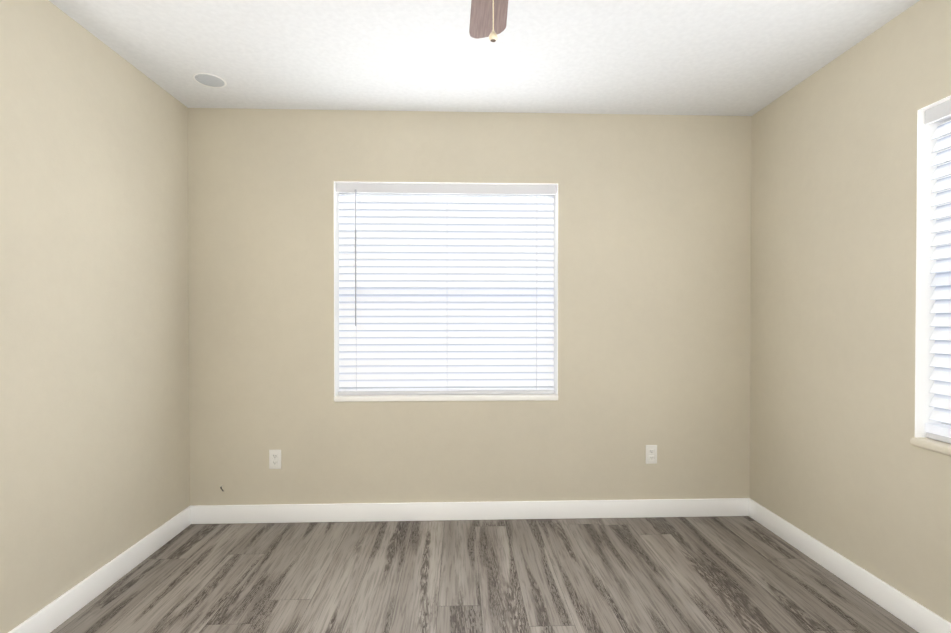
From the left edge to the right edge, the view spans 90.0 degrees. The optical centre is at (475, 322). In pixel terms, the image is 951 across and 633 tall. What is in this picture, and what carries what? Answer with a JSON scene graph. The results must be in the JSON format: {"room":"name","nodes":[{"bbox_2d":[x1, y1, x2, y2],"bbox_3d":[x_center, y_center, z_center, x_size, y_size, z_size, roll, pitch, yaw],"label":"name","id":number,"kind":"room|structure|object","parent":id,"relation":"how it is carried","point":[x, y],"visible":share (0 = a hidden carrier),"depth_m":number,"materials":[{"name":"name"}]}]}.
{"room":"empty bedroom","nodes":[
{"label":"empty bedroom","id":0,"kind":"room"},
{"bbox_2d":[0,0,189,632],"bbox_3d":[-1.717,-0.014,0.862,0.200,2.440,3.856,0,1,-2],"label":"wall","id":1,"kind":"structure","parent":0,"point":[94,382],"depth_m":2.01,"materials":[{"name":"paint"}]},
{"bbox_2d":[8,506,190,632],"bbox_3d":[-1.613,1.151,0.969,0.014,0.108,3.642,0,1,-2],"label":"baseboard","id":2,"kind":"structure","parent":1,"relation":"attached to","point":[56,613],"depth_m":2.08,"materials":[{"name":"white wood"}]},
{"bbox_2d":[188,108,751,504],"bbox_3d":[-0.004,-0.034,2.949,3.767,2.440,0.200,0,1,-2],"label":"wall","id":3,"kind":"structure","parent":0,"point":[654,273],"depth_m":2.85,"materials":[{"name":"paint"}]},
{"bbox_2d":[269,450,280,468],"bbox_3d":[-1.185,0.812,2.812,0.070,0.114,0.010,0,1,-2],"label":"electrical outlet","id":4,"kind":"object","parent":3,"relation":"attached to","point":[274,459],"visible":1,"depth_m":2.81,"materials":[{"name":"white plastic"}]},
{"bbox_2d":[334,181,557,395],"bbox_3d":[-0.174,-0.197,2.925,1.338,1.275,0.164,0,1,-2],"label":"window","id":5,"kind":"structure","parent":3,"relation":"in","point":[336,302],"depth_m":2.89,"materials":[{"name":"white"}]},
{"bbox_2d":[336,183,555,394],"bbox_3d":[-0.172,-0.196,2.888,1.322,1.268,0.075,0,1,-2],"label":"window blind","id":6,"kind":"object","parent":5,"relation":"attached to","point":[451,285],"visible":0.98,"depth_m":2.89,"materials":[{"name":"white plastic"}]},
{"bbox_2d":[334,393,557,401],"bbox_3d":[-0.172,0.457,2.896,1.342,0.032,0.115,0,1,-2],"label":"sill","id":7,"kind":"structure","parent":3,"relation":"attached to","point":[453,397],"depth_m":2.84,"materials":[{"name":"white paint"}]},
{"bbox_2d":[190,498,749,523],"bbox_3d":[0.000,1.133,2.854,3.367,0.108,0.014,0,1,-2],"label":"baseboard","id":8,"kind":"structure","parent":3,"relation":"attached to","point":[370,512],"depth_m":2.85,"materials":[{"name":"white wood"}]},
{"bbox_2d":[646,445,656,463],"bbox_3d":[1.070,0.804,2.889,0.070,0.114,0.010,0,1,-2],"label":"electrical outlet","id":9,"kind":"object","parent":3,"relation":"attached to","point":[651,454],"visible":1,"depth_m":2.89,"materials":[{"name":"white plastic"}]},
{"bbox_2d":[50,516,918,632],"bbox_3d":[0.062,1.279,1.035,3.767,0.150,4.056,0,1,-2],"label":"floor","id":10,"kind":"structure","parent":0,"point":[730,574],"depth_m":2.18,"materials":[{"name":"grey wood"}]},
{"bbox_2d":[49,0,919,115],"bbox_3d":[0.062,-1.311,1.010,3.767,0.150,4.056,0,1,-2],"label":"ceiling","id":11,"kind":"structure","parent":0,"point":[706,57],"depth_m":2.18,"materials":[{"name":"paint"}]},
{"bbox_2d":[192,72,226,87],"bbox_3d":[-1.372,-1.247,2.455,0.154,0.005,0.154,0,1,-2],"label":"ceiling light","id":12,"kind":"object","parent":11,"relation":"in","point":[209,80],"visible":1,"depth_m":2.45,"materials":[{"name":"white"}]},
{"bbox_2d":[469,0,507,41],"bbox_3d":[0.055,-0.935,1.066,1.273,0.603,1.220,0,1,-2],"label":"ceiling fan","id":13,"kind":"object","parent":11,"relation":"hanging from","point":[488,18],"visible":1,"depth_m":1.56,"materials":[{"name":"brown wood"}]},
{"bbox_2d":[750,0,950,622],"bbox_3d":[1.848,-0.016,0.984,0.200,2.440,3.856,0,1,-2],"label":"wall","id":14,"kind":"structure","parent":0,"point":[840,464],"depth_m":2.16,"materials":[{"name":"paint"}]},
{"bbox_2d":[749,499,950,632],"bbox_3d":[1.738,1.149,1.084,0.014,0.108,3.642,0,1,-2],"label":"baseboard","id":15,"kind":"structure","parent":14,"relation":"attached to","point":[913,614],"depth_m":2.12,"materials":[{"name":"white wood"}]},
{"bbox_2d":[910,437,950,455],"bbox_3d":[1.786,0.473,1.194,0.121,0.032,1.356,0,1,-2],"label":"sill","id":16,"kind":"structure","parent":14,"relation":"attached to","point":[934,445],"depth_m":1.78,"materials":[{"name":"beige paint"}]},
{"bbox_2d":[915,95,950,436],"bbox_3d":[1.824,-0.180,1.188,0.164,1.275,1.340,0,1,-2],"label":"window","id":17,"kind":"structure","parent":14,"relation":"in","point":[925,237],"depth_m":1.85,"materials":[{"name":"white"}]},
{"bbox_2d":[924,99,950,443],"bbox_3d":[1.789,-0.179,1.187,0.079,1.268,1.324,0,1,-2],"label":"window blind","id":18,"kind":"object","parent":17,"relation":"attached to","point":[940,390],"visible":1,"depth_m":1.81,"materials":[{"name":"white plastic"}]}
]}

